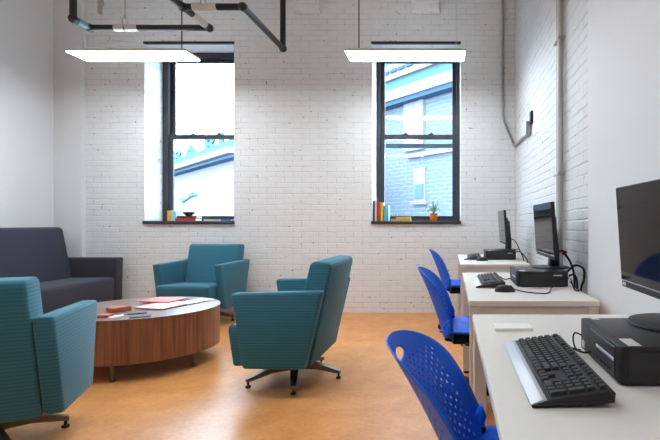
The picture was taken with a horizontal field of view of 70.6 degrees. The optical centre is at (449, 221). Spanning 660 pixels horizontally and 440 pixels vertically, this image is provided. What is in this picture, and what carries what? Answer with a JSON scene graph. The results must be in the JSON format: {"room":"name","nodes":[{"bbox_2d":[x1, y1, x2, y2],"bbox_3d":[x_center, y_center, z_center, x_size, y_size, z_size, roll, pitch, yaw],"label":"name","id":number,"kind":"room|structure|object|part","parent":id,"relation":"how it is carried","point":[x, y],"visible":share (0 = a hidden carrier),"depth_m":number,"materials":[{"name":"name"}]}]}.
{"room":"computer lounge","nodes":[
{"label":"computer lounge","id":0,"kind":"room"},
{"bbox_2d":[0,0,53,227],"bbox_3d":[-5.000,-1.055,0.353,0.300,4.350,10.307,0,0,0],"label":"wall","id":1,"kind":"structure","parent":0,"point":[26,26],"depth_m":5.10,"materials":[{"name":"paint"}]},
{"bbox_2d":[4,313,515,439],"bbox_3d":[-2.023,1.180,0.564,6.254,0.120,10.727,0,0,0],"label":"floor","id":2,"kind":"structure","parent":0,"point":[373,398],"depth_m":2.79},
{"bbox_2d":[0,277,96,439],"bbox_3d":[-2.318,0.688,2.204,0.780,0.864,0.678,0,0,-22],"label":"lounge armchair","id":3,"kind":"object","parent":2,"relation":"on","point":[47,360],"visible":1,"depth_m":2.10,"materials":[{"name":"teal fabric"}]},
{"bbox_3d":[-2.166,1.038,2.132,0.305,0.087,0.060,0,0,27],"label":"leg","id":4,"kind":"part","parent":3,"relation":"part of","materials":[{"name":"metal"}]},
{"bbox_3d":[-2.235,0.598,2.000,0.604,0.684,0.238,0,0,-22],"label":"backrest","id":5,"kind":"part","parent":3,"relation":"part of","materials":[{"name":"teal fabric"}]},
{"bbox_3d":[-2.198,1.038,2.332,0.305,0.087,0.060,0,0,-45],"label":"leg","id":6,"kind":"part","parent":3,"relation":"part of","materials":[{"name":"metal"}]},
{"bbox_3d":[-1.990,0.687,2.321,0.085,0.496,0.575,0,0,-22],"label":"armrest","id":7,"kind":"part","parent":3,"relation":"part of","materials":[{"name":"teal fabric"}]},
{"bbox_2d":[0,227,122,313],"bbox_3d":[-4.375,0.590,4.345,0.920,1.060,1.990,0,0,0],"label":"sofa","id":8,"kind":"object","parent":2,"relation":"on","point":[39,252],"visible":0.64,"depth_m":4.87,"materials":[{"name":"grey fabric"}]},
{"bbox_3d":[-4.618,0.530,4.343,0.434,0.940,1.745,0,0,0],"label":"backrest","id":9,"kind":"part","parent":8,"relation":"part of","materials":[{"name":"grey fabric"}]},
{"bbox_3d":[-4.183,0.823,4.343,0.514,0.355,1.745,0,0,0],"label":"seat","id":10,"kind":"part","parent":8,"relation":"part of","materials":[{"name":"grey fabric"}]},
{"bbox_3d":[-4.367,0.725,5.280,0.904,0.610,0.120,0,0,0],"label":"armrest","id":11,"kind":"part","parent":8,"relation":"part of","materials":[{"name":"grey fabric"}]},
{"bbox_2d":[94,296,219,381],"bbox_3d":[-2.465,0.900,3.560,1.147,0.440,1.006,0,0,0],"label":"coffee table","id":12,"kind":"object","parent":2,"relation":"on","point":[191,329],"visible":0.68,"depth_m":3.21,"materials":[{"name":"brown wood"}]},
{"bbox_2d":[97,313,113,317],"bbox_3d":[-2.470,0.671,3.190,0.070,0.018,0.080,0,0,-12],"label":"deck","id":13,"kind":"object","parent":12,"relation":"on","point":[104,315],"visible":1,"depth_m":3.16,"materials":[{"name":"red paper"}]},
{"bbox_3d":[-2.365,1.057,3.120,0.044,0.126,0.043,0,0,0],"label":"leg","id":14,"kind":"part","parent":12,"relation":"part of","materials":[{"name":"metal"}]},
{"bbox_2d":[108,314,125,317],"bbox_3d":[-2.400,0.678,3.210,0.060,0.003,0.110,0,0,25],"label":"paper slip","id":15,"kind":"object","parent":12,"relation":"on","point":[121,314],"visible":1,"depth_m":3.19,"materials":[{"name":"white paper"}]},
{"bbox_2d":[106,305,130,312],"bbox_3d":[-2.530,0.663,3.400,0.100,0.034,0.130,0,0,30],"label":"book","id":16,"kind":"object","parent":12,"relation":"on","point":[120,308],"visible":0.98,"depth_m":3.37,"materials":[{"name":"red paper"}]},
{"bbox_2d":[124,311,146,314],"bbox_3d":[-2.330,0.676,3.300,0.140,0.008,0.060,0,0,-32],"label":"notepad","id":17,"kind":"object","parent":12,"relation":"on","point":[141,312],"visible":1,"depth_m":3.29,"materials":[{"name":"paper"}]},
{"bbox_2d":[129,314,151,318],"bbox_3d":[-2.220,0.677,3.190,0.130,0.006,0.060,0,0,-30],"label":"flyer","id":18,"kind":"object","parent":12,"relation":"on","point":[138,316],"visible":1,"depth_m":3.17,"materials":[{"name":"paper"}]},
{"bbox_2d":[139,297,187,302],"bbox_3d":[-2.440,0.663,3.800,0.280,0.008,0.220,0,0,8],"label":"booklet","id":19,"kind":"object","parent":12,"relation":"on","point":[157,299],"visible":1,"depth_m":3.78,"materials":[{"name":"pink paper"}]},
{"bbox_2d":[157,298,210,309],"bbox_3d":[-2.250,0.677,3.680,0.230,0.006,0.440,0,0,18],"label":"folder","id":20,"kind":"object","parent":12,"relation":"on","point":[190,298],"visible":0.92,"depth_m":3.67,"materials":[{"name":"paper"}]},
{"bbox_2d":[134,301,192,309],"bbox_3d":[-2.310,0.671,3.600,0.270,0.006,0.300,0,0,14],"label":"magazine","id":21,"kind":"object","parent":20,"relation":"on","point":[160,306],"visible":0.82,"depth_m":3.56,"materials":[{"name":"paper"}]},
{"bbox_2d":[183,298,212,303],"bbox_3d":[-2.170,0.672,3.780,0.150,0.002,0.260,0,0,20],"label":"paper sheet","id":22,"kind":"object","parent":20,"relation":"on","point":[199,299],"visible":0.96,"depth_m":3.81,"materials":[{"name":"white paper"}]},
{"bbox_3d":[-1.990,1.057,3.460,0.044,0.126,0.043,0,0,0],"label":"leg","id":23,"kind":"part","parent":12,"relation":"part of","materials":[{"name":"metal"}]},
{"bbox_2d":[153,244,249,320],"bbox_3d":[-2.774,0.688,4.996,0.780,0.864,0.678,0,0,5],"label":"lounge armchair","id":24,"kind":"object","parent":2,"relation":"on","point":[214,271],"visible":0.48,"depth_m":5.02,"materials":[{"name":"teal fabric"}]},
{"bbox_3d":[-3.119,0.687,5.040,0.085,0.496,0.575,0,0,5],"label":"armrest","id":25,"kind":"part","parent":24,"relation":"part of","materials":[{"name":"teal fabric"}]},
{"bbox_3d":[-2.783,0.805,4.904,0.604,0.272,0.493,0,0,5],"label":"seat","id":26,"kind":"part","parent":24,"relation":"part of","materials":[{"name":"teal fabric"}]},
{"bbox_3d":[-2.755,0.598,5.215,0.604,0.684,0.238,0,0,5],"label":"backrest","id":27,"kind":"part","parent":24,"relation":"part of","materials":[{"name":"teal fabric"}]},
{"bbox_3d":[-2.427,0.687,4.980,0.085,0.496,0.575,0,0,5],"label":"armrest","id":28,"kind":"part","parent":24,"relation":"part of","materials":[{"name":"teal fabric"}]},
{"bbox_2d":[228,255,352,394],"bbox_3d":[-1.104,0.688,3.190,0.678,0.864,0.780,0,0,1],"label":"lounge armchair","id":29,"kind":"object","parent":2,"relation":"on","point":[290,327],"visible":1,"depth_m":2.80,"materials":[{"name":"teal fabric"}]},
{"bbox_3d":[-1.196,0.805,3.192,0.493,0.272,0.604,0,0,1],"label":"seat","id":30,"kind":"part","parent":29,"relation":"part of","materials":[{"name":"teal fabric"}]},
{"bbox_3d":[-1.251,1.038,3.091,0.305,0.087,0.060,0,0,-35],"label":"leg","id":31,"kind":"part","parent":29,"relation":"part of","materials":[{"name":"metal"}]},
{"bbox_3d":[-1.096,0.687,2.842,0.575,0.496,0.085,0,0,1],"label":"armrest","id":32,"kind":"part","parent":29,"relation":"part of","materials":[{"name":"teal fabric"}]},
{"bbox_3d":[-1.084,0.687,3.537,0.575,0.496,0.085,0,0,1],"label":"armrest","id":33,"kind":"part","parent":29,"relation":"part of","materials":[{"name":"teal fabric"}]},
{"bbox_3d":[-0.884,0.598,3.186,0.238,0.684,0.604,0,0,1],"label":"backrest","id":34,"kind":"part","parent":29,"relation":"part of","materials":[{"name":"teal fabric"}]},
{"bbox_2d":[386,330,498,439],"bbox_3d":[0.148,0.709,1.154,0.627,0.821,0.510,0,0,3],"label":"chair","id":35,"kind":"object","parent":2,"relation":"on","point":[418,353],"visible":0.99,"depth_m":1.28,"materials":[{"name":"blue plastic"}]},
{"bbox_3d":[0.240,0.655,1.149,0.442,0.057,0.449,0,0,3],"label":"seat","id":36,"kind":"part","parent":35,"relation":"part of","materials":[{"name":"blue plastic"}]},
{"bbox_2d":[429,249,460,329],"bbox_3d":[0.072,0.701,4.658,0.588,0.839,0.510,0,0,-2],"label":"chair","id":37,"kind":"object","parent":2,"relation":"on","point":[453,286],"visible":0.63,"depth_m":4.53,"materials":[{"name":"blue plastic"}]},
{"bbox_3d":[-0.108,0.491,4.652,0.228,0.420,0.425,0,0,-2],"label":"backrest","id":38,"kind":"part","parent":37,"relation":"part of","materials":[{"name":"blue plastic"}]},
{"bbox_3d":[0.145,0.655,4.660,0.442,0.057,0.449,0,0,-2],"label":"seat","id":39,"kind":"part","parent":37,"relation":"part of","materials":[{"name":"blue plastic"}]},
{"bbox_2d":[418,266,489,417],"bbox_3d":[0.092,0.701,2.762,0.588,0.839,0.510,0,0,2],"label":"chair","id":40,"kind":"object","parent":2,"relation":"on","point":[455,329],"visible":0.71,"depth_m":2.68,"materials":[{"name":"blue plastic"}]},
{"bbox_3d":[-0.088,0.491,2.768,0.228,0.420,0.425,0,0,2],"label":"backrest","id":41,"kind":"part","parent":40,"relation":"part of","materials":[{"name":"blue plastic"}]},
{"bbox_3d":[0.165,0.655,2.760,0.442,0.057,0.449,0,0,2],"label":"seat","id":42,"kind":"part","parent":40,"relation":"part of","materials":[{"name":"blue plastic"}]},
{"bbox_2d":[458,255,529,345],"bbox_3d":[0.407,0.750,4.600,0.630,0.740,1.200,0,0,0],"label":"desk","id":43,"kind":"object","parent":2,"relation":"on","point":[472,265],"visible":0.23,"depth_m":4.01,"materials":[{"name":"white paint"}]},
{"bbox_3d":[0.121,0.754,5.171,0.050,0.695,0.050,0,0,0],"label":"leg","id":44,"kind":"part","parent":43,"relation":"part of","materials":[{"name":"white paint"}]},
{"bbox_3d":[0.121,0.754,4.029,0.050,0.695,0.050,0,0,0],"label":"leg","id":45,"kind":"part","parent":43,"relation":"part of","materials":[{"name":"white paint"}]},
{"bbox_2d":[464,253,480,259],"bbox_3d":[0.233,0.359,4.680,0.173,0.042,0.458,0,0,2],"label":"keyboard","id":46,"kind":"object","parent":43,"relation":"on","point":[474,255],"visible":0.97,"depth_m":4.53,"materials":[{"name":"black plastic"}]},
{"bbox_2d":[477,257,487,260],"bbox_3d":[0.318,0.361,4.360,0.114,0.037,0.062,0,0,-10],"label":"computer mouse","id":47,"kind":"object","parent":43,"relation":"on","point":[479,258],"visible":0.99,"depth_m":4.34,"materials":[{"name":"black plastic"}]},
{"bbox_2d":[484,249,515,259],"bbox_3d":[0.508,0.333,4.609,0.304,0.093,0.311,0,0,0],"label":"desktop computer","id":48,"kind":"object","parent":43,"relation":"on","point":[490,254],"visible":0.85,"depth_m":4.46,"materials":[{"name":"black plastic"}]},
{"bbox_2d":[495,210,517,250],"bbox_3d":[0.578,0.085,4.570,0.236,0.406,0.540,0,0,0],"label":"monitor","id":49,"kind":"object","parent":48,"relation":"on","point":[504,224],"visible":1,"depth_m":4.50,"materials":[{"name":"black plastic"}]},
{"bbox_3d":[0.552,0.050,4.570,0.066,0.336,0.540,0,0,0],"label":"panel","id":50,"kind":"part","parent":49,"relation":"part of","materials":[{"name":"black plastic"}]},
{"bbox_2d":[462,273,599,390],"bbox_3d":[0.407,0.750,2.740,0.630,0.740,1.200,0,0,0],"label":"desk","id":51,"kind":"object","parent":2,"relation":"on","point":[483,300],"visible":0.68,"depth_m":2.15,"materials":[{"name":"white paint"}]},
{"bbox_3d":[0.121,0.754,3.311,0.050,0.695,0.050,0,0,0],"label":"leg","id":52,"kind":"part","parent":51,"relation":"part of","materials":[{"name":"white paint"}]},
{"bbox_3d":[0.121,0.754,2.169,0.050,0.695,0.050,0,0,0],"label":"leg","id":53,"kind":"part","parent":51,"relation":"part of","materials":[{"name":"white paint"}]},
{"bbox_2d":[472,272,510,287],"bbox_3d":[0.267,0.359,2.790,0.240,0.042,0.458,0,0,0],"label":"keyboard","id":54,"kind":"object","parent":51,"relation":"on","point":[493,279],"visible":0.98,"depth_m":2.69,"materials":[{"name":"black plastic"}]},
{"bbox_2d":[495,277,568,293],"bbox_3d":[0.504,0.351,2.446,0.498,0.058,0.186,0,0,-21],"label":"computer mouse","id":55,"kind":"object","parent":51,"relation":"on","point":[500,288],"visible":1,"depth_m":2.41,"materials":[{"name":"black plastic"}]},
{"bbox_2d":[510,266,567,286],"bbox_3d":[0.537,0.333,2.749,0.304,0.093,0.311,0,0,0],"label":"desktop computer","id":56,"kind":"object","parent":51,"relation":"on","point":[523,276],"visible":0.94,"depth_m":2.60,"materials":[{"name":"black plastic"}]},
{"bbox_3d":[0.390,0.331,2.712,0.006,0.074,0.185,0,0,0],"label":"drive panel","id":57,"kind":"part","parent":56,"relation":"part of","materials":[{"name":"black plastic"}]},
{"bbox_2d":[532,201,569,268],"bbox_3d":[0.634,0.085,2.810,0.236,0.406,0.540,0,0,0],"label":"monitor","id":58,"kind":"object","parent":56,"relation":"on","point":[545,225],"visible":0.99,"depth_m":2.73,"materials":[{"name":"black plastic"}]},
{"bbox_3d":[0.608,0.050,2.810,0.066,0.336,0.540,0,0,0],"label":"panel","id":59,"kind":"part","parent":58,"relation":"part of","materials":[{"name":"black plastic"}]},
{"bbox_2d":[562,252,575,314],"bbox_3d":[0.733,0.404,2.727,0.091,0.433,0.046,0,0,40],"label":"power cord","id":60,"kind":"object","parent":58,"relation":"attached to","point":[563,253],"visible":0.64,"depth_m":2.72,"materials":[{"name":"black rubber"}]},
{"bbox_2d":[568,273,577,314],"bbox_3d":[0.728,0.462,2.620,0.019,0.317,0.065,0,0,-41],"label":"power cord","id":61,"kind":"object","parent":56,"relation":"attached to","point":[572,274],"visible":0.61,"depth_m":2.60,"materials":[{"name":"black plastic"}]},
{"bbox_2d":[567,264,584,314],"bbox_3d":[0.749,0.436,2.656,0.054,0.369,0.128,0,0,-27],"label":"power cord","id":62,"kind":"object","parent":56,"relation":"attached to","point":[574,265],"visible":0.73,"depth_m":2.62,"materials":[{"name":"black rubber"}]},
{"bbox_2d":[570,278,578,291],"bbox_3d":[0.701,0.354,2.513,0.030,0.054,0.175,0,0,0],"label":"power cord","id":63,"kind":"object","parent":51,"relation":"on","point":[571,282],"visible":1,"depth_m":2.51,"materials":[{"name":"black plastic"}]},
{"bbox_3d":[0.693,0.754,2.169,0.050,0.695,0.050,0,0,0],"label":"leg","id":64,"kind":"part","parent":51,"relation":"part of","materials":[{"name":"white paint"}]},
{"bbox_2d":[472,315,659,439],"bbox_3d":[0.407,0.750,1.230,0.630,0.740,1.200,0,0,0],"label":"desk","id":65,"kind":"object","parent":2,"relation":"on","point":[634,414],"visible":0.63,"depth_m":0.95,"materials":[{"name":"laminate"}]},
{"bbox_3d":[0.121,0.754,1.801,0.050,0.695,0.050,0,0,0],"label":"leg","id":66,"kind":"part","parent":65,"relation":"part of","materials":[{"name":"white paint"}]},
{"bbox_2d":[493,323,532,330],"bbox_3d":[0.222,0.374,1.585,0.132,0.011,0.080,0,0,0],"label":"block","id":67,"kind":"object","parent":65,"relation":"on","point":[497,326],"visible":1,"depth_m":1.56,"materials":[{"name":"paper"}]},
{"bbox_2d":[504,334,615,407],"bbox_3d":[0.276,0.359,1.134,0.222,0.042,0.458,0,0,0],"label":"keyboard","id":68,"kind":"object","parent":65,"relation":"on","point":[550,373],"visible":1,"depth_m":1.03,"materials":[{"name":"black plastic"}]},
{"bbox_3d":[0.367,0.363,1.265,0.029,0.021,0.106,0,0,-29],"label":"cord","id":69,"kind":"part","parent":68,"relation":"part of","materials":[{"name":"black plastic"}]},
{"bbox_2d":[572,318,659,384],"bbox_3d":[0.528,0.334,1.179,0.324,0.094,0.311,0,0,0],"label":"desktop computer","id":70,"kind":"object","parent":65,"relation":"on","point":[629,353],"visible":0.91,"depth_m":1.08,"materials":[{"name":"black plastic"}]},
{"bbox_3d":[0.377,0.353,1.317,0.009,0.054,0.037,0,0,-28],"label":"cord","id":71,"kind":"part","parent":70,"relation":"part of","materials":[{"name":"black rubber"}]},
{"bbox_3d":[0.391,0.331,1.143,0.006,0.074,0.185,0,0,0],"label":"drive panel","id":72,"kind":"part","parent":70,"relation":"part of","materials":[{"name":"black plastic"}]},
{"bbox_2d":[596,344,613,360],"bbox_3d":[0.389,0.326,1.117,0.006,0.008,0.125,0,0,0],"label":"tray","id":73,"kind":"object","parent":70,"relation":"on","point":[605,352],"depth_m":1.11,"materials":[{"name":"silver metal"}]},
{"bbox_2d":[616,179,659,331],"bbox_3d":[0.625,0.085,1.250,0.236,0.406,0.540,0,0,0],"label":"monitor","id":74,"kind":"object","parent":70,"relation":"on","point":[638,205],"visible":1,"depth_m":1.33,"materials":[{"name":"black plastic"}]},
{"bbox_2d":[86,0,514,312],"bbox_3d":[-2.023,-1.055,5.717,6.254,4.350,0.420,0,0,0],"label":"wall","id":75,"kind":"structure","parent":0,"point":[305,115],"depth_m":5.51,"materials":[{"name":"brick"}]},
{"bbox_2d":[54,0,85,256],"bbox_3d":[-4.678,-1.055,5.477,0.345,4.350,0.060,0,0,0],"label":"wall","id":76,"kind":"structure","parent":75,"relation":"attached to","point":[69,69],"depth_m":5.45,"materials":[{"name":"paint"}]},
{"bbox_2d":[142,41,234,223],"bbox_3d":[-3.229,-1.103,5.720,1.128,2.257,0.485,0,0,0],"label":"window","id":77,"kind":"structure","parent":75,"relation":"in","point":[169,67],"depth_m":5.86,"materials":[{"name":"black paint"}]},
{"bbox_2d":[167,211,171,220],"bbox_3d":[-3.570,-0.079,5.718,0.051,0.134,0.123,0,0,0],"label":"book","id":78,"kind":"object","parent":77,"relation":"on","point":[169,213],"visible":0.63,"depth_m":5.66,"materials":[{"name":"yellow paper"}]},
{"bbox_2d":[172,211,181,220],"bbox_3d":[-3.510,-0.075,5.718,0.061,0.126,0.123,0,0,0],"label":"book","id":79,"kind":"object","parent":77,"relation":"on","point":[175,214],"visible":0.65,"depth_m":5.66,"materials":[{"name":"paper"}]},
{"bbox_2d":[175,218,201,220],"bbox_3d":[-3.344,-0.029,5.699,0.258,0.034,0.152,0,0,0],"label":"book","id":80,"kind":"object","parent":77,"relation":"on","point":[176,219],"visible":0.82,"depth_m":5.62,"materials":[{"name":"paper"}]},
{"bbox_2d":[177,216,201,217],"bbox_3d":[-3.333,-0.062,5.699,0.243,0.030,0.142,0,0,-2],"label":"book","id":81,"kind":"object","parent":80,"relation":"on","point":[177,216],"visible":0.86,"depth_m":5.63,"materials":[{"name":"red paper"}]},
{"bbox_2d":[182,212,194,215],"bbox_3d":[-3.340,-0.103,5.690,0.152,0.051,0.152,0,0,0],"label":"bowl","id":82,"kind":"object","parent":81,"relation":"on","point":[184,213],"visible":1,"depth_m":5.65,"materials":[{"name":"black ceramic"}]},
{"bbox_3d":[-3.227,0.006,5.665,1.124,0.037,0.375,0,0,0],"label":"sill","id":83,"kind":"part","parent":77,"relation":"part of","materials":[{"name":"stone"}]},
{"bbox_3d":[-3.213,-0.592,5.885,0.980,1.124,0.035,0,0,0],"label":"sash","id":84,"kind":"part","parent":77,"relation":"part of","materials":[{"name":"glass"}]},
{"bbox_3d":[-3.213,-1.629,5.929,0.980,1.059,0.035,0,0,0],"label":"sash","id":85,"kind":"part","parent":77,"relation":"part of","materials":[{"name":"glass"}]},
{"bbox_2d":[204,219,220,220],"bbox_3d":[-3.008,-0.023,5.699,0.201,0.022,0.162,0,0,4],"label":"book","id":86,"kind":"object","parent":77,"relation":"on","point":[204,219],"visible":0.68,"depth_m":5.62,"materials":[{"name":"green paper"}]},
{"bbox_2d":[293,0,321,13],"bbox_3d":[-1.745,-2.900,5.407,0.322,0.660,0.200,0,0,0],"label":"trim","id":87,"kind":"structure","parent":75,"relation":"attached to","point":[299,6],"depth_m":5.39,"materials":[{"name":"paint"}]},
{"bbox_2d":[371,41,460,223],"bbox_3d":[-0.419,-1.103,5.742,1.115,2.257,0.530,0,0,0],"label":"window","id":88,"kind":"structure","parent":75,"relation":"in","point":[381,137],"depth_m":5.87,"materials":[{"name":"black paint"}]},
{"bbox_2d":[373,200,376,220],"bbox_3d":[-0.963,-0.141,5.654,0.041,0.259,0.153,0,0,0],"label":"book","id":89,"kind":"object","parent":88,"relation":"on","point":[374,201],"visible":0.44,"depth_m":5.58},
{"bbox_2d":[375,203,376,220],"bbox_3d":[-0.931,-0.126,5.654,0.018,0.227,0.153,0,0,0],"label":"book","id":90,"kind":"object","parent":88,"relation":"on","point":[375,203],"visible":0.64,"depth_m":5.58,"materials":[{"name":"white paper"}]},
{"bbox_2d":[377,202,378,220],"bbox_3d":[-0.906,-0.132,5.654,0.028,0.240,0.153,0,0,0],"label":"book","id":91,"kind":"object","parent":88,"relation":"on","point":[377,202],"visible":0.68,"depth_m":5.58,"materials":[{"name":"red paper"}]},
{"bbox_2d":[379,202,380,220],"bbox_3d":[-0.880,-0.129,5.654,0.021,0.233,0.153,0,0,0],"label":"book","id":92,"kind":"object","parent":88,"relation":"on","point":[379,202],"visible":0.68,"depth_m":5.58,"materials":[{"name":"paper"}]},
{"bbox_2d":[381,203,384,220],"bbox_3d":[-0.852,-0.128,5.654,0.031,0.232,0.153,0,0,0],"label":"book","id":93,"kind":"object","parent":88,"relation":"on","point":[382,204],"visible":0.76,"depth_m":5.58,"materials":[{"name":"yellow paper"}]},
{"bbox_2d":[384,205,389,220],"bbox_3d":[-0.799,-0.112,5.654,0.051,0.199,0.153,0,0,0],"label":"book","id":94,"kind":"object","parent":88,"relation":"on","point":[386,207],"visible":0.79,"depth_m":5.58,"materials":[{"name":"blue paper"}]},
{"bbox_2d":[391,219,410,220],"bbox_3d":[-0.623,-0.026,5.699,0.252,0.028,0.152,0,0,0],"label":"book","id":95,"kind":"object","parent":88,"relation":"on","point":[391,219],"visible":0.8,"depth_m":5.62,"materials":[{"name":"yellow paper"}]},
{"bbox_2d":[396,217,410,218],"bbox_3d":[-0.595,-0.054,5.699,0.182,0.026,0.142,0,0,-2],"label":"book","id":96,"kind":"object","parent":95,"relation":"on","point":[396,217],"visible":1,"depth_m":5.63,"materials":[{"name":"yellow paper"}]},
{"bbox_3d":[-0.417,0.006,5.665,1.111,0.037,0.375,0,0,0],"label":"sill","id":97,"kind":"part","parent":88,"relation":"part of","materials":[{"name":"stone"}]},
{"bbox_3d":[-0.417,-1.629,5.929,0.995,1.059,0.035,0,0,0],"label":"sash","id":98,"kind":"part","parent":88,"relation":"part of","materials":[{"name":"black paint"}]},
{"bbox_3d":[-0.417,-0.592,5.885,0.995,1.124,0.035,0,0,0],"label":"sash","id":99,"kind":"part","parent":88,"relation":"part of","materials":[{"name":"black paint"}]},
{"bbox_3d":[-0.417,-1.024,5.995,0.895,0.060,0.025,0,0,0],"label":"storm rail","id":100,"kind":"part","parent":88,"relation":"part of","materials":[{"name":"metal"}]},
{"bbox_2d":[423,201,440,220],"bbox_3d":[-0.220,-0.141,5.666,0.259,0.257,0.183,0,0,0],"label":"spider plant","id":101,"kind":"object","parent":88,"relation":"on","point":[433,216],"visible":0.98,"depth_m":5.63,"materials":[{"name":"green plant"}]},
{"bbox_3d":[-0.208,-0.061,5.660,0.102,0.098,0.102,0,0,0],"label":"pot","id":102,"kind":"part","parent":101,"relation":"part of","materials":[{"name":"orange ceramic"}]},
{"bbox_2d":[411,0,439,13],"bbox_3d":[-0.296,-2.900,5.407,0.346,0.660,0.200,0,0,0],"label":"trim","id":103,"kind":"structure","parent":75,"relation":"attached to","point":[417,6],"depth_m":5.39,"materials":[{"name":"paint"}]},
{"bbox_2d":[515,0,587,314],"bbox_3d":[0.954,-1.055,0.503,0.300,4.350,10.007,0,0,0],"label":"wall","id":104,"kind":"structure","parent":0,"point":[535,20],"depth_m":3.52,"materials":[{"name":"brick"}]},
{"bbox_2d":[502,0,532,146],"bbox_3d":[0.720,-2.047,4.898,0.166,2.365,1.196,0,0,0],"label":"conduit","id":105,"kind":"object","parent":104,"relation":"attached to","point":[527,125],"visible":1,"depth_m":5.46,"materials":[{"name":"metal"}]},
{"bbox_2d":[553,0,564,264],"bbox_3d":[0.775,-1.055,3.167,0.051,4.350,0.145,0,0,0],"label":"conduit","id":106,"kind":"object","parent":104,"relation":"attached to","point":[560,37],"visible":0.62,"depth_m":3.11,"materials":[{"name":"metal"}]},
{"bbox_2d":[588,0,659,315],"bbox_3d":[0.784,-1.055,-1.015,0.039,4.350,6.970,0,0,0],"label":"wall","id":107,"kind":"structure","parent":104,"relation":"attached to","point":[624,35],"depth_m":2.06,"materials":[{"name":"paint"}]},
{"bbox_3d":[-2.023,-3.305,0.563,6.254,0.150,10.727,0,0,0],"label":"ceiling","id":108,"kind":"structure","parent":0,"visible":0},
{"bbox_2d":[65,0,199,60],"bbox_3d":[-3.245,-2.464,4.580,1.210,1.532,0.260,0,0,0],"label":"pendant light","id":109,"kind":"object","parent":108,"relation":"hanging from","point":[88,54],"visible":1,"depth_m":4.51,"materials":[{"name":"white paint"}]},
{"bbox_2d":[66,51,199,60],"bbox_3d":[-3.245,-1.704,4.580,1.204,0.012,0.248,0,0,0],"label":"diffuser","id":110,"kind":"object","parent":109,"relation":"attached to","point":[86,55],"depth_m":4.54,"materials":[{"name":"white plastic"}]},
{"bbox_3d":[-2.760,-2.485,4.580,0.024,1.490,0.023,0,0,0],"label":"cord","id":111,"kind":"part","parent":109,"relation":"part of","materials":[{"name":"grey metal"}]},
{"bbox_2d":[67,0,286,51],"bbox_3d":[-2.747,-2.569,4.021,1.821,1.322,2.042,0,0,0],"label":"pipe","id":112,"kind":"object","parent":108,"relation":"hanging from","point":[188,8],"visible":1,"depth_m":4.44,"materials":[{"name":"black metal"}]},
{"bbox_2d":[344,0,464,60],"bbox_3d":[-0.452,-2.464,4.580,1.210,1.532,0.260,0,0,0],"label":"pendant light","id":113,"kind":"object","parent":108,"relation":"hanging from","point":[354,54],"visible":1,"depth_m":4.51,"materials":[{"name":"white paint"}]},
{"bbox_3d":[-0.937,-2.485,4.580,0.024,1.490,0.023,0,0,0],"label":"cord","id":114,"kind":"part","parent":113,"relation":"part of","materials":[{"name":"grey metal"}]},
{"bbox_2d":[345,51,464,60],"bbox_3d":[-0.452,-1.704,4.580,1.204,0.012,0.248,0,0,0],"label":"diffuser","id":115,"kind":"object","parent":113,"relation":"attached to","point":[352,55],"depth_m":4.54,"materials":[{"name":"white plastic"}]},
{"label":"outside","id":116,"kind":"structure","parent":0,"visible":0},
{"bbox_3d":[-10.000,5.220,48.013,100.000,0.200,83.973,0,0,0],"label":"street","id":117,"kind":"object","parent":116,"visible":0},
{"bbox_2d":[174,132,233,215],"bbox_3d":[-9.540,1.167,18.985,13.500,7.905,4.400,0,0,45],"label":"building","id":118,"kind":"structure","parent":117,"relation":"on","point":[204,178],"depth_m":14.94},
{"bbox_2d":[385,64,451,215],"bbox_3d":[-1.167,-1.680,20.349,10.200,13.600,5.500,0,0,45],"label":"brick building","id":119,"kind":"structure","parent":117,"relation":"on","point":[418,97],"depth_m":17.00,"materials":[{"name":"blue brick"}]},
{"bbox_3d":[-2.775,-6.030,18.740,10.200,0.600,0.650,0,0,45],"label":"cornice","id":120,"kind":"part","parent":119,"relation":"part of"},
{"bbox_3d":[-1.198,-1.183,17.093,0.500,0.545,0.030,0,0,45],"label":"pane","id":121,"kind":"part","parent":119,"relation":"part of","materials":[{"name":"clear glass"}]},
{"bbox_3d":[-2.828,-5.030,18.687,10.200,0.400,0.800,0,0,45],"label":"cornice","id":122,"kind":"part","parent":119,"relation":"part of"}
]}

